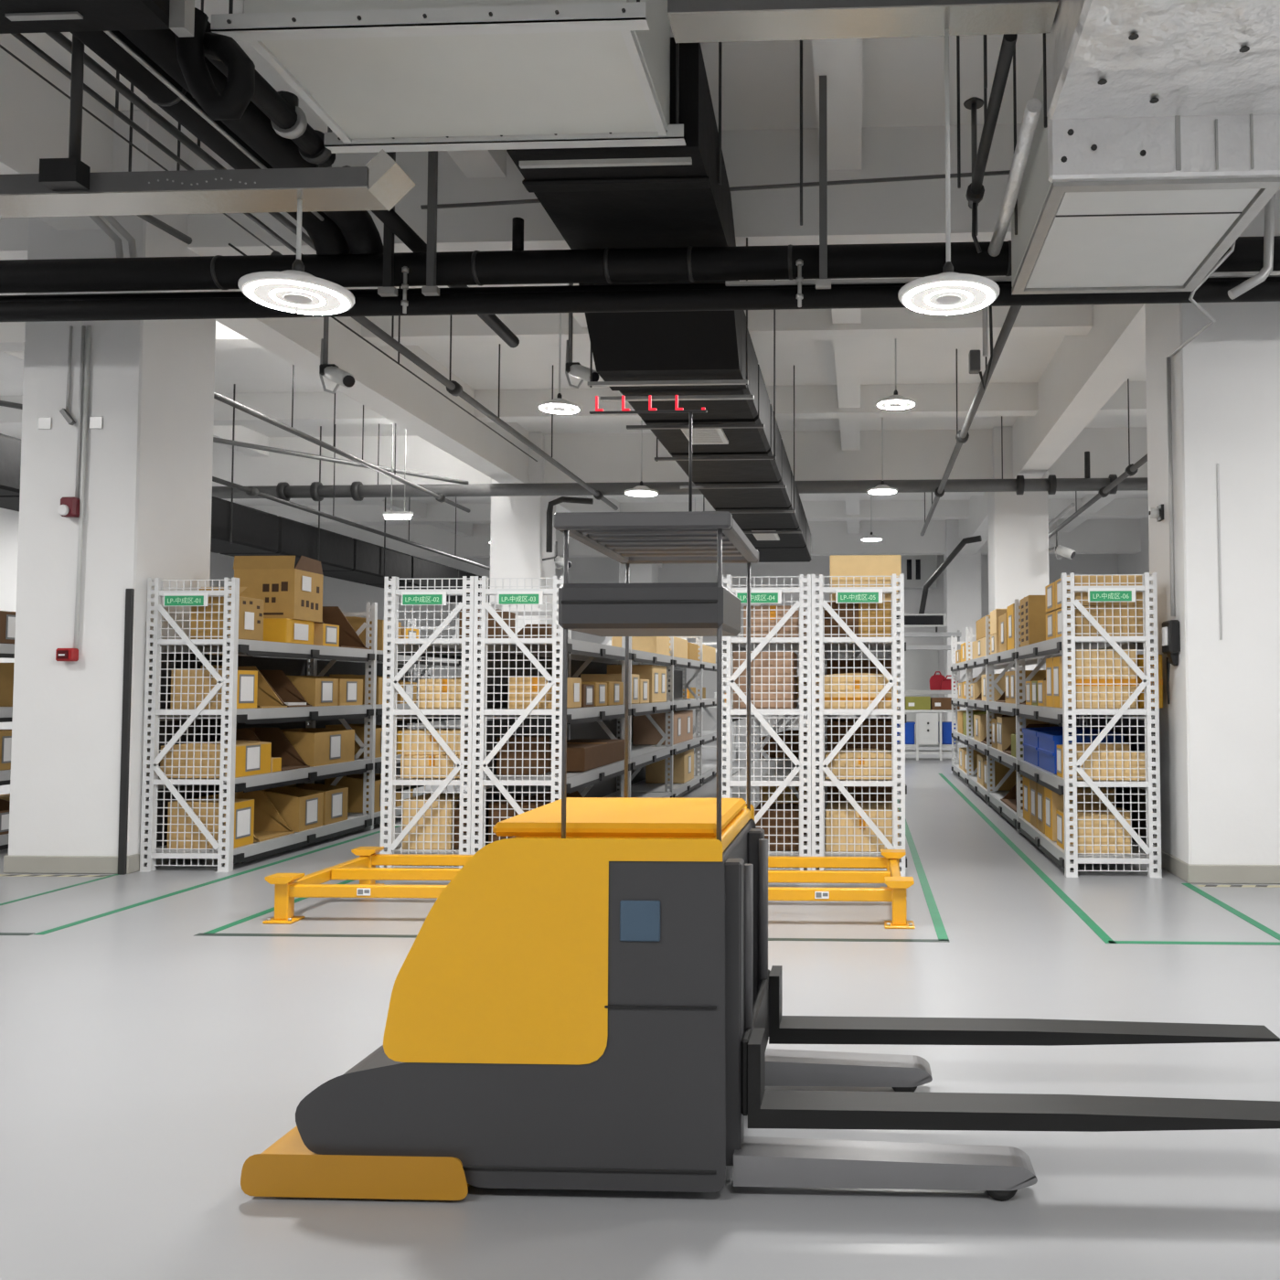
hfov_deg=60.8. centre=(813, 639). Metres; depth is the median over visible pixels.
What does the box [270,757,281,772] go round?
carton
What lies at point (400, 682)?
storage bin
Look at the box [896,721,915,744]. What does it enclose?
tote
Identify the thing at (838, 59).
ceiling beam
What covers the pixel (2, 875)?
tape
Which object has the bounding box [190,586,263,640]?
carton
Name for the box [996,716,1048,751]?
storage bin
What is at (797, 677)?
storage bin
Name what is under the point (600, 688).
carton
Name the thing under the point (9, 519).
column
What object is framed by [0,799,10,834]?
storage bin
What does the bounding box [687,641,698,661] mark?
carton
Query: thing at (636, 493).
diffuser
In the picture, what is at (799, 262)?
clamp
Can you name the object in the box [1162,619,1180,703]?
scanner
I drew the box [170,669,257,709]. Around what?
storage bin
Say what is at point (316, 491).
pipe
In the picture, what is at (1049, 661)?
storage bin
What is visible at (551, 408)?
diffuser
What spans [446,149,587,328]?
ceiling beam
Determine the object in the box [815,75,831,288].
hanger
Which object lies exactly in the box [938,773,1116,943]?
tape
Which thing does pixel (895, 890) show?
guard
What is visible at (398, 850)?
shelf
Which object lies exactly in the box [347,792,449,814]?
shelf
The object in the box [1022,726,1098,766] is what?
storage bin
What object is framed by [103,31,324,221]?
conduit
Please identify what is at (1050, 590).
storage bin
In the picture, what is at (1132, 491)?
ceiling beam
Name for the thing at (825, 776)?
shelf
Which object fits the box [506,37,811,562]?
air duct
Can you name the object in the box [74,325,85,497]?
conduit
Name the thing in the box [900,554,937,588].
upper cabinet
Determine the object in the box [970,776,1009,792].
shelf
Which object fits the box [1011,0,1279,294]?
duct
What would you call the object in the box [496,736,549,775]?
carton
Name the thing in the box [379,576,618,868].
storage rack
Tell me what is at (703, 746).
shelf
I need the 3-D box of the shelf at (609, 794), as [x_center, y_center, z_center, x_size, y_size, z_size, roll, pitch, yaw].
[-1.804,1.541,10.066,0.532,0.022,2.000,0,-3,2]
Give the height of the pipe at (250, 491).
1.577 m
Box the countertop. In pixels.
[904,709,963,712]
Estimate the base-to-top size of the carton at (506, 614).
0.260 m
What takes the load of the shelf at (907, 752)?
attached to the bench at (926, 720)
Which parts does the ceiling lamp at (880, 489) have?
stem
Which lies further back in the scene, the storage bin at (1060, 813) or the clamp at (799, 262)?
the storage bin at (1060, 813)
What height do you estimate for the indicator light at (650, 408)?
0.037 m
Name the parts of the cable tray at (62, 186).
post, lid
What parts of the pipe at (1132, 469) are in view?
hanger rod, hanger rod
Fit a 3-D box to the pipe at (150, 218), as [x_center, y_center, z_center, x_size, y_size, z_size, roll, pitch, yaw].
[-3.764,-2.994,5.930,0.044,1.272,0.856,0,-3,9]
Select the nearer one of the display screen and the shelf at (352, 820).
the shelf at (352, 820)
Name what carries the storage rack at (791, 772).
on the floor
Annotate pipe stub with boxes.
[512,217,523,250]
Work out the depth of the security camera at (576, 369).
8.16 m
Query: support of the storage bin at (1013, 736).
on the storage rack at (1138, 797)
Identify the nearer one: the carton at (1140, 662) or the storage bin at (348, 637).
the carton at (1140, 662)
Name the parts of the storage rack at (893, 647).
post, post, green plate, post, post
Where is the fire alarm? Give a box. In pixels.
[57,496,79,517]
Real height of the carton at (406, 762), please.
0.150 m
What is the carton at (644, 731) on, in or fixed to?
on the storage rack at (496, 667)
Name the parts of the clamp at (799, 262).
bolt rod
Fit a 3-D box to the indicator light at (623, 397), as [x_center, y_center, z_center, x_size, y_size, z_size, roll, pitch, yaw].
[-0.461,-0.582,2.629,0.019,0.037,0.008,0,-3,2]
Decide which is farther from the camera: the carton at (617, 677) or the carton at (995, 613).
the carton at (995, 613)
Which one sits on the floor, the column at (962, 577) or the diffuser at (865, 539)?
the column at (962, 577)
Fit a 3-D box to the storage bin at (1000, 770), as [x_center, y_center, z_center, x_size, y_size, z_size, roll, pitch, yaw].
[2.044,1.426,11.346,0.445,0.300,0.450,0,-3,2]
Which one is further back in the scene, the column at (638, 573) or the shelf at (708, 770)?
the column at (638, 573)
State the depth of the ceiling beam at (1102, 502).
21.65 m
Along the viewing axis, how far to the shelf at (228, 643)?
7.16 m
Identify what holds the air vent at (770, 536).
attached to the air duct at (670, 196)
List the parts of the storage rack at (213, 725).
post, green plate, panel, post, panel, panel, label rail, label rail, label rail, label rail, post, panel, panel, panel, post, label rail, post, label rail, post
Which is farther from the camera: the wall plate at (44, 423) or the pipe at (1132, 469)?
the pipe at (1132, 469)
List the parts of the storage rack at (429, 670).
post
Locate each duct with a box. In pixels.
[0,0,194,37]
[0,384,490,604]
[210,0,685,153]
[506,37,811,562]
[667,0,1058,42]
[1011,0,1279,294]
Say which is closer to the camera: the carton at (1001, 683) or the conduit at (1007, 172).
the conduit at (1007, 172)
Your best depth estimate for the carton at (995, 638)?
10.54 m
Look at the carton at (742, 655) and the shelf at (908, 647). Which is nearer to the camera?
the carton at (742, 655)
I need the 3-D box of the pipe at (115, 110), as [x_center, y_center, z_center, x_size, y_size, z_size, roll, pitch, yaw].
[-3.516,-3.157,5.176,0.028,1.014,4.750,0,-3,2]
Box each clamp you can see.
[401,266,408,313]
[796,258,803,307]
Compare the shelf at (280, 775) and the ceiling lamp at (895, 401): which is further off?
the ceiling lamp at (895, 401)
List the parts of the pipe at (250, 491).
hanger rod, hanger rod, hanger rod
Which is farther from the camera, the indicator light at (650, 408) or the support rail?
the support rail
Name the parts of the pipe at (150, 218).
hanger rod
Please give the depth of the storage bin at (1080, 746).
7.07 m
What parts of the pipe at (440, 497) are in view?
hanger rod, hanger rod, hanger rod, hanger rod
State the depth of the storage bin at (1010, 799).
10.11 m
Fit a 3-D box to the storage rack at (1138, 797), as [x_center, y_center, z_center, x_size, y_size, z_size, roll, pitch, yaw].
[2.072,0.724,10.981,0.614,1.943,8.350,0,-3,2]
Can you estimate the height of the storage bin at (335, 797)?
0.290 m
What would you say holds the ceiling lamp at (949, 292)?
hanging from the air duct at (691, 21)
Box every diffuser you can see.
[241,277,351,315]
[538,403,579,414]
[625,490,657,496]
[862,538,880,541]
[868,489,896,494]
[876,399,915,409]
[901,279,996,315]
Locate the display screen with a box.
[896,613,946,632]
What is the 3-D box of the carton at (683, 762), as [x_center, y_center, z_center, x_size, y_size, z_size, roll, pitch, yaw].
[-1.655,1.447,12.378,0.445,0.361,0.700,0,-3,2]
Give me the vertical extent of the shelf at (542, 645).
0.022 m
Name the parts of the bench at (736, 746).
leg, leg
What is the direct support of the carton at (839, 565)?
on the carton at (842, 613)
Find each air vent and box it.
[680,428,728,444]
[751,530,779,540]
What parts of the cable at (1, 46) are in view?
hanger rod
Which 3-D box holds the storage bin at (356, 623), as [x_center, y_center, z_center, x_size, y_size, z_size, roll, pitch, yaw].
[-3.993,-0.048,9.579,0.445,0.300,0.380,0,-3,2]
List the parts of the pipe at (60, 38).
hanger rod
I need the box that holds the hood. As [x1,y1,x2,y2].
[383,803,754,1064]
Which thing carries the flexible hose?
attached to the insulated pipe at (288, 120)
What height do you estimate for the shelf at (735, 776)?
0.022 m
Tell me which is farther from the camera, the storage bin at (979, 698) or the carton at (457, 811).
the storage bin at (979, 698)
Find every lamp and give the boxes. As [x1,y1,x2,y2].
[237,199,354,315]
[382,423,413,519]
[537,312,581,414]
[624,420,658,496]
[860,495,882,541]
[866,417,897,494]
[875,338,916,409]
[897,28,999,315]
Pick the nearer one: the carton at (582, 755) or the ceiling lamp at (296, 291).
the ceiling lamp at (296, 291)
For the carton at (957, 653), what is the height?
0.181 m
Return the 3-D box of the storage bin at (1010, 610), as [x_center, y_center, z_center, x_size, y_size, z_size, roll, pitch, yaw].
[1.959,-0.121,9.461,0.445,0.420,0.400,0,-3,2]
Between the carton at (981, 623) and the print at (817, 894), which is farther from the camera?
the carton at (981, 623)
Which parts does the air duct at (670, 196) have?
hanger rod, throat rail, hanger rail, hanger rail, hanger rail, hanger rail, hanger rail, hanger rod, hanger rail, hanger rail, hanger rod, hanger rod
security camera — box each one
[319,126,355,394]
[542,541,571,569]
[565,283,598,388]
[1048,530,1075,559]
[1148,504,1163,521]
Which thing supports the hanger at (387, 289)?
hanging from the ceiling
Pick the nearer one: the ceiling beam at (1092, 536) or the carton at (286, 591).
the carton at (286, 591)
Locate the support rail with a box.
[725,271,1279,286]
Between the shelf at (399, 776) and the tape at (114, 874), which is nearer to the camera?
the tape at (114, 874)
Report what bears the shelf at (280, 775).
attached to the storage rack at (213, 725)
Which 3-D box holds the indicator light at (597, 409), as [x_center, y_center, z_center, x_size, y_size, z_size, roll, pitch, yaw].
[-0.527,-0.581,2.631,0.019,0.037,0.008,0,-3,2]
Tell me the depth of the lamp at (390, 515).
14.34 m
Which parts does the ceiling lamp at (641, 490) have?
stem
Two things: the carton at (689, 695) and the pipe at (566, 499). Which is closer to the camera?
the pipe at (566, 499)
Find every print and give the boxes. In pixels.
[357,889,369,894]
[815,892,827,897]
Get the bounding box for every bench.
[693,661,805,761]
[872,629,963,760]
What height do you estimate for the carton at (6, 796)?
0.241 m
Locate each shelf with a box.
[156,814,364,853]
[159,759,358,782]
[197,641,230,647]
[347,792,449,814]
[394,847,466,854]
[395,775,476,783]
[416,641,469,649]
[419,708,468,711]
[486,759,622,783]
[501,704,615,711]
[502,640,569,652]
[607,791,666,797]
[630,746,664,757]
[630,776,696,792]
[631,737,694,746]
[673,698,706,700]
[693,730,716,737]
[693,745,757,748]
[693,764,716,776]
[725,640,806,650]
[725,704,806,711]
[725,759,806,784]
[759,748,819,758]
[793,651,818,658]
[817,640,898,650]
[817,772,899,784]
[817,822,883,856]
[826,651,889,658]
[896,631,961,637]
[896,749,959,754]
[897,690,958,693]
[905,743,960,746]
[906,645,960,650]
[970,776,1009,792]
[992,792,1023,816]
[1005,658,1036,662]
[1024,760,1145,784]
[1031,650,1068,658]
[1044,833,1146,858]
[1066,640,1142,650]
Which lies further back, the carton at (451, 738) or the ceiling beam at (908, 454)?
the ceiling beam at (908, 454)
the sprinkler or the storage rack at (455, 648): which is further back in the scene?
the storage rack at (455, 648)
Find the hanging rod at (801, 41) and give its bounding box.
[800,39,802,225]
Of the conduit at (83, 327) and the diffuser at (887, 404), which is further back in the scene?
the diffuser at (887, 404)
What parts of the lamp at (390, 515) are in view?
hanger rod, hanger rod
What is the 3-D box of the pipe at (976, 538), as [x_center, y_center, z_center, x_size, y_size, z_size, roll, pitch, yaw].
[2.238,-1.016,18.303,0.260,1.317,2.002,1,-3,-25]
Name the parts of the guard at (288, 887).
plate, leg, rail, leg, rail, rail, rail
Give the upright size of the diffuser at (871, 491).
0.004 m
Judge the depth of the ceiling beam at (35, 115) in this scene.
10.04 m
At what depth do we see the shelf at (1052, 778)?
7.39 m
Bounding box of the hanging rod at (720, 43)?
[718,42,721,184]
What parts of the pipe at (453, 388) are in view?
hanger rod, hanger rod, hanger rod, hanger rod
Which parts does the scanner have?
handle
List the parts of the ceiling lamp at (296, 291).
stem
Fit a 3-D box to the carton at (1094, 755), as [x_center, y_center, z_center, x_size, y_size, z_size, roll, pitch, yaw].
[1.917,0.811,6.956,0.480,0.190,0.120,0,-3,2]
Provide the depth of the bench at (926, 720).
17.85 m
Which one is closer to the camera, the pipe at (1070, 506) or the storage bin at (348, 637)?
the storage bin at (348, 637)
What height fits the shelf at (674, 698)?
0.022 m
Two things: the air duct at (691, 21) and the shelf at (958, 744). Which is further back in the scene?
the shelf at (958, 744)
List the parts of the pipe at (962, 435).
hanger rod, hanger rod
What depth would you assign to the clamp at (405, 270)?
6.37 m
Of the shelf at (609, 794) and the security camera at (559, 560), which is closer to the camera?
the shelf at (609, 794)
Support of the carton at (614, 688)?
on the storage rack at (496, 667)
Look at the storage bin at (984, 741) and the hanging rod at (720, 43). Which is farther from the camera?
the storage bin at (984, 741)
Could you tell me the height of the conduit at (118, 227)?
0.476 m
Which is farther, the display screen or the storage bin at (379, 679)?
the display screen
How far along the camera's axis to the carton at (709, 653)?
13.94 m
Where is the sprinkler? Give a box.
[963,96,983,235]
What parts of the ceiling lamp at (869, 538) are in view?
stem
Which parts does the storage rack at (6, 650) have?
label rail, label rail, label rail, label rail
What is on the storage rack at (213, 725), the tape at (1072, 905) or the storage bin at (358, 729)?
the storage bin at (358, 729)
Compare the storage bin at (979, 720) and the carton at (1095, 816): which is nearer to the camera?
the carton at (1095, 816)
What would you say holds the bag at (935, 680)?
on the bench at (926, 720)
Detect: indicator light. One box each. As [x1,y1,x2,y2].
[595,395,603,411]
[621,395,629,410]
[648,394,656,410]
[675,394,683,410]
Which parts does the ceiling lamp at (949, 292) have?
stem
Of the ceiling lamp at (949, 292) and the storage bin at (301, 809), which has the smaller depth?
the ceiling lamp at (949, 292)
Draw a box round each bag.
[929,671,945,690]
[940,675,958,690]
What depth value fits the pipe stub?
6.47 m
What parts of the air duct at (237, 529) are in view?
hanger rod, hanger rod, hanger rod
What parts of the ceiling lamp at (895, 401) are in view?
stem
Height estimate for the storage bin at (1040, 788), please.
0.360 m
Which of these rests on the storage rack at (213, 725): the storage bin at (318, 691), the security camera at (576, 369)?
the storage bin at (318, 691)
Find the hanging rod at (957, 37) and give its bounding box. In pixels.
[956,35,960,188]
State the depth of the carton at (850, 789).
7.85 m
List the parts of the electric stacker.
guard post, guard post, display panel, guard post, guard post, support arm, support arm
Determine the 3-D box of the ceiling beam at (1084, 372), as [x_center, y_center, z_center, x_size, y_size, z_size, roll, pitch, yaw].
[2.926,-3.030,10.534,0.380,0.840,33.000,0,-3,2]
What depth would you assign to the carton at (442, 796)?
7.09 m
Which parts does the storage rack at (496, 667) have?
post, panel, panel, panel, green plate, post, post, panel, panel, label rail, label rail, panel, label rail, post, panel, post, panel, label rail, label rail, label rail, post, panel, post, label rail, label rail, label rail, label rail, post, label rail, label rail, label rail, label rail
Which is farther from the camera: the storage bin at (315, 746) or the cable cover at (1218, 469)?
the storage bin at (315, 746)
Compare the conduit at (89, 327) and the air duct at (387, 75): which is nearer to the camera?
the air duct at (387, 75)
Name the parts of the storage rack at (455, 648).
post, label rail, green plate, label rail, label rail, post, post, post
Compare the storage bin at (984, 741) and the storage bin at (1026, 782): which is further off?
the storage bin at (984, 741)
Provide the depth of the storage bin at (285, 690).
8.18 m
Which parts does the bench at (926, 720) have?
leg, leg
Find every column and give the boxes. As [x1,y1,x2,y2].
[0,507,19,729]
[3,110,216,874]
[489,432,555,719]
[618,562,658,583]
[943,519,981,721]
[987,426,1049,673]
[1144,199,1279,884]
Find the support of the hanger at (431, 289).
hanging from the ceiling
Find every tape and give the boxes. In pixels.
[0,874,117,876]
[0,874,119,905]
[0,932,35,935]
[34,825,401,934]
[194,933,949,942]
[203,879,352,933]
[896,799,949,940]
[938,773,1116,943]
[1108,940,1279,945]
[1181,883,1279,940]
[1196,885,1279,887]
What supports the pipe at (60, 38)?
hanging from the ceiling
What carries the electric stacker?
on the floor
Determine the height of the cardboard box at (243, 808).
0.310 m
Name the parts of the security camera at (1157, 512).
plate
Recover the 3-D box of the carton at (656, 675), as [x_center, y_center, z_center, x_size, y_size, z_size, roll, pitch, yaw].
[-1.735,0.433,10.549,0.445,0.361,0.750,0,-3,2]
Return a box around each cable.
[0,44,275,251]
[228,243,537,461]
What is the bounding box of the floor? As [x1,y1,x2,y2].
[0,736,1279,1279]
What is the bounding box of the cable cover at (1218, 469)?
[1216,463,1222,639]
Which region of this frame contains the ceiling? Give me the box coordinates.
[0,0,1148,525]
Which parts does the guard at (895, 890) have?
rail, rail, rail, leg, rail, leg, plate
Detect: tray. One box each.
[0,34,415,217]
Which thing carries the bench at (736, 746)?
on the floor
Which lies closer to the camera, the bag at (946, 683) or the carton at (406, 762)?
the carton at (406, 762)
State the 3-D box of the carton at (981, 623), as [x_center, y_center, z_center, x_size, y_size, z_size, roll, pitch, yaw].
[2.057,-0.131,11.717,0.440,0.221,1.050,0,-3,2]
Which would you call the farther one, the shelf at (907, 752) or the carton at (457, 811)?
the shelf at (907, 752)
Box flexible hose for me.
[175,7,255,120]
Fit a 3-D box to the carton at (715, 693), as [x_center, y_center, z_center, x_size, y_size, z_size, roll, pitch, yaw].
[-1.443,0.987,17.950,0.400,0.220,0.402,0,-3,2]
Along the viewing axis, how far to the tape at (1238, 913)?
5.72 m
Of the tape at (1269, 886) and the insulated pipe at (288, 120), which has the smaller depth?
the insulated pipe at (288, 120)
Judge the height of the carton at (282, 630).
0.180 m
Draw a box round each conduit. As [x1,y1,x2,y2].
[73,325,91,648]
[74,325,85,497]
[88,215,123,257]
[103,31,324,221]
[103,215,137,257]
[420,170,1010,209]
[1166,356,1174,616]
[1169,241,1235,357]
[1227,193,1275,299]
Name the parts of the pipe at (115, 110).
hanger rod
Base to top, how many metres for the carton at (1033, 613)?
0.401 m
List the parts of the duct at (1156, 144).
hanger rod, casing, panel frame, hanger rod, panel frame, panel, panel frame, panel frame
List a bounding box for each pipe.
[0,235,1279,293]
[0,277,1279,300]
[0,279,1279,321]
[0,400,468,484]
[10,32,302,254]
[45,0,315,250]
[70,30,350,255]
[118,29,383,254]
[128,83,191,244]
[204,21,335,167]
[212,416,1147,501]
[212,427,490,570]
[213,364,470,512]
[270,250,618,510]
[341,165,519,347]
[545,496,593,552]
[918,535,981,613]
[920,305,1021,536]
[965,33,1017,253]
[988,97,1041,256]
[1048,378,1147,538]
[1048,502,1075,527]
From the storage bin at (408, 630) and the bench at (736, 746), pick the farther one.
the bench at (736, 746)
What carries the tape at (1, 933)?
on the floor
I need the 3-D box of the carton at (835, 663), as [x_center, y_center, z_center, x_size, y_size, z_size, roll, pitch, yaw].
[0.359,0.326,8.186,0.500,0.356,0.600,0,-3,2]
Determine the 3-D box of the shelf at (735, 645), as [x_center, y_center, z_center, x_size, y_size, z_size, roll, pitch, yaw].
[-0.273,0.044,8.005,0.532,0.022,2.000,0,-3,2]
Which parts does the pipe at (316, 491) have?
hanger rod, hanger rod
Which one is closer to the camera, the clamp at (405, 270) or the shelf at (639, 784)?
the clamp at (405, 270)
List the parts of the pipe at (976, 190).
hanger rod, hanger rod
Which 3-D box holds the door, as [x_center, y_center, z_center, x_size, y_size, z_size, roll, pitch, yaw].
[2.586,1.314,26.852,1.100,2.200,0.059,0,-3,2]
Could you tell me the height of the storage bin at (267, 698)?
0.300 m
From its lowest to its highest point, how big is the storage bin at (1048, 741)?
0.278 m
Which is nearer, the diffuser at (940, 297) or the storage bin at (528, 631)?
the diffuser at (940, 297)
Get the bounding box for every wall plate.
[37,416,51,429]
[88,416,102,428]
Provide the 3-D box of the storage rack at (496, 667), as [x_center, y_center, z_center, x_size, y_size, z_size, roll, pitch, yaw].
[-1.756,0.735,11.122,0.614,1.943,8.310,0,-3,2]
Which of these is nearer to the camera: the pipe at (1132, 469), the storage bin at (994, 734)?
the storage bin at (994, 734)
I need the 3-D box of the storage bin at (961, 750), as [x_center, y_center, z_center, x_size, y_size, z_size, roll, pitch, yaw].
[2.159,1.559,14.066,0.445,0.280,0.600,0,-3,2]
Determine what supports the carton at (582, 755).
on the storage rack at (496, 667)
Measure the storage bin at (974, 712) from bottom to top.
0.300 m
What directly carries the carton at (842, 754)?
on the storage rack at (893, 647)
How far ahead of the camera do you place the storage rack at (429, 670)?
22.39 m
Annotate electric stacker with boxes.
[240,394,1279,1201]
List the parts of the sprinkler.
plate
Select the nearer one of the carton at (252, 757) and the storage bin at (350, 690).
the carton at (252, 757)
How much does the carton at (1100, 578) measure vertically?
0.200 m
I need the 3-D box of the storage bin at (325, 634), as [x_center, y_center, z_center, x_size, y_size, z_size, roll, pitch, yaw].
[-4.040,-0.038,8.478,0.445,0.180,0.260,0,-3,2]
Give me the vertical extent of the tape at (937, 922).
0.001 m
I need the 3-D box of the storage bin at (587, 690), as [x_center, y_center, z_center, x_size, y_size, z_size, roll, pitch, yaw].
[-1.851,0.398,7.785,0.445,0.180,0.300,0,-3,2]
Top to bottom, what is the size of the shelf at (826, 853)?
0.022 m
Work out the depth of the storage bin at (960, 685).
14.13 m
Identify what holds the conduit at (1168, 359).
attached to the column at (1220, 725)
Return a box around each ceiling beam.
[0,33,662,567]
[0,123,1021,260]
[0,304,1092,351]
[0,351,472,536]
[0,381,1146,427]
[212,426,1147,486]
[221,490,1148,501]
[229,518,1141,558]
[245,498,1148,523]
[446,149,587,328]
[811,38,862,533]
[958,188,1279,554]
[1057,493,1120,532]
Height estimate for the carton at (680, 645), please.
0.221 m
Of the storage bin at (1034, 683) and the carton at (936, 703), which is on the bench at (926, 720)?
the carton at (936, 703)
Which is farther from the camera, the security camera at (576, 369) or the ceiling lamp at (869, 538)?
the ceiling lamp at (869, 538)
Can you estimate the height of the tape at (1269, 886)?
0.002 m
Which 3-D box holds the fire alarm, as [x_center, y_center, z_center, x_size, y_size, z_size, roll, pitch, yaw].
[-4.901,-0.876,7.041,0.110,0.130,0.093,0,-3,2]
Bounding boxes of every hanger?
[377,151,397,296]
[421,150,439,296]
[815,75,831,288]
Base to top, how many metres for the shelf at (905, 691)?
0.070 m
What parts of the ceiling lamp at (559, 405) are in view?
stem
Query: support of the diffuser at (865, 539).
attached to the ceiling lamp at (869, 538)
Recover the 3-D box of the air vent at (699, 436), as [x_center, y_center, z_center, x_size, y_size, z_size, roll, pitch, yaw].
[-0.921,-1.738,9.055,0.330,0.025,0.600,0,-3,2]
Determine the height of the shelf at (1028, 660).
0.022 m
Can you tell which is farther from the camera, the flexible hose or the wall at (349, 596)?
the wall at (349, 596)
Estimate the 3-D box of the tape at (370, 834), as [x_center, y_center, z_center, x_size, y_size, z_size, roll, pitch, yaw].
[-3.606,1.671,10.276,0.050,0.001,10.090,0,-3,2]
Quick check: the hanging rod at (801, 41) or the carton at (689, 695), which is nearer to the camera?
the hanging rod at (801, 41)
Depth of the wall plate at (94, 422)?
7.10 m
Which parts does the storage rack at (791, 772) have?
post, label rail, post, green plate, post, post, post, post, post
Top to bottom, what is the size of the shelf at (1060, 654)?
0.022 m
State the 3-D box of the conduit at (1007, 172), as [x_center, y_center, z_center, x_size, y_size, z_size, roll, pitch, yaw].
[-0.644,-2.914,6.922,3.851,0.176,0.026,0,-3,2]
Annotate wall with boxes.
[209,552,264,657]
[277,554,1118,735]
[1118,517,1150,720]
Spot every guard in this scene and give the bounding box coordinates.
[117,588,134,874]
[262,846,473,924]
[768,849,915,928]
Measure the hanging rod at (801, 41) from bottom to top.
1.250 m
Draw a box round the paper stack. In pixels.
[284,702,306,705]
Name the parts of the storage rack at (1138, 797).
post, label rail, label rail, label rail, label rail, post, label rail, label rail, label rail, label rail, post, label rail, label rail, label rail, label rail, post, label rail, label rail, label rail, label rail, post, panel, post, post, green plate, panel, panel, post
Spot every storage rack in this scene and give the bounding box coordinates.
[0,643,309,850]
[138,577,461,872]
[308,660,431,729]
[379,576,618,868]
[470,576,724,854]
[721,574,833,870]
[811,573,906,876]
[950,572,1162,877]
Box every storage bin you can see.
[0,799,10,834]
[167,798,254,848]
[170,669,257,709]
[201,665,287,708]
[201,790,294,842]
[225,727,309,770]
[257,669,312,707]
[258,787,323,831]
[279,783,348,825]
[281,727,354,766]
[287,675,338,706]
[311,675,362,705]
[313,623,339,647]
[314,606,369,649]
[324,774,386,812]
[325,724,388,757]
[329,674,397,703]
[345,616,401,650]
[366,773,413,806]
[396,726,410,754]
[397,680,416,703]
[400,626,418,638]
[450,673,478,679]
[517,624,557,638]
[533,789,582,797]
[580,683,594,707]
[759,730,806,757]
[759,785,806,803]
[797,676,806,702]
[957,709,986,734]
[958,681,964,698]
[959,746,973,770]
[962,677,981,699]
[962,711,991,735]
[964,749,981,774]
[970,680,981,699]
[973,713,1003,741]
[974,692,981,700]
[977,754,991,786]
[981,714,1015,744]
[982,758,1023,790]
[991,718,997,748]
[995,692,1005,702]
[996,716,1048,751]
[998,612,1007,651]
[1000,780,1023,811]
[1002,724,1059,755]
[1004,670,1045,703]
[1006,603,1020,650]
[1011,733,1023,757]
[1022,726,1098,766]
[1022,776,1030,822]
[1025,681,1032,704]
[1030,779,1037,828]
[1032,680,1037,705]
[1036,729,1124,773]
[1036,782,1072,833]
[1037,680,1046,706]
[1044,786,1116,841]
[1045,581,1058,613]
[1045,610,1055,639]
[1045,657,1053,707]
[1053,656,1069,707]
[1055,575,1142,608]
[1056,605,1142,637]
[1056,743,1129,778]
[1056,807,1130,850]
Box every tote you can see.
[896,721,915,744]
[938,721,955,744]
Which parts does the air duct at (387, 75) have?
hanger rod, rail, panel, rail, hanger rod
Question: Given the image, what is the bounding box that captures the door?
[896,650,938,735]
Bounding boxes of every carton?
[0,610,15,644]
[0,662,14,706]
[0,729,11,770]
[0,793,10,801]
[160,740,271,778]
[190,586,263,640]
[233,555,323,622]
[262,618,314,644]
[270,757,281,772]
[400,755,476,778]
[401,728,477,755]
[402,793,467,849]
[418,679,478,708]
[454,806,476,849]
[458,608,515,638]
[488,795,558,843]
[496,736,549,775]
[509,677,581,708]
[549,739,624,771]
[580,673,639,703]
[581,681,623,705]
[581,682,607,706]
[607,664,666,703]
[611,636,669,655]
[632,710,693,744]
[639,679,649,703]
[645,748,693,783]
[669,636,687,659]
[680,687,705,698]
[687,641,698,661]
[698,644,715,663]
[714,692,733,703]
[732,651,797,708]
[743,605,805,637]
[754,803,806,851]
[816,672,897,708]
[822,602,858,637]
[825,748,897,779]
[825,802,899,852]
[826,658,891,674]
[826,718,893,750]
[827,786,892,802]
[829,554,901,602]
[858,601,891,637]
[904,696,930,709]
[930,697,959,709]
[955,649,960,663]
[960,641,972,661]
[972,637,990,659]
[976,615,990,639]
[981,673,1004,701]
[990,608,1006,635]
[990,633,999,654]
[1020,595,1046,646]
[1068,649,1136,708]
[1068,749,1145,779]
[1071,812,1130,853]
[1136,654,1162,708]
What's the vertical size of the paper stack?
0.020 m
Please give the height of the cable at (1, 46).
1.006 m

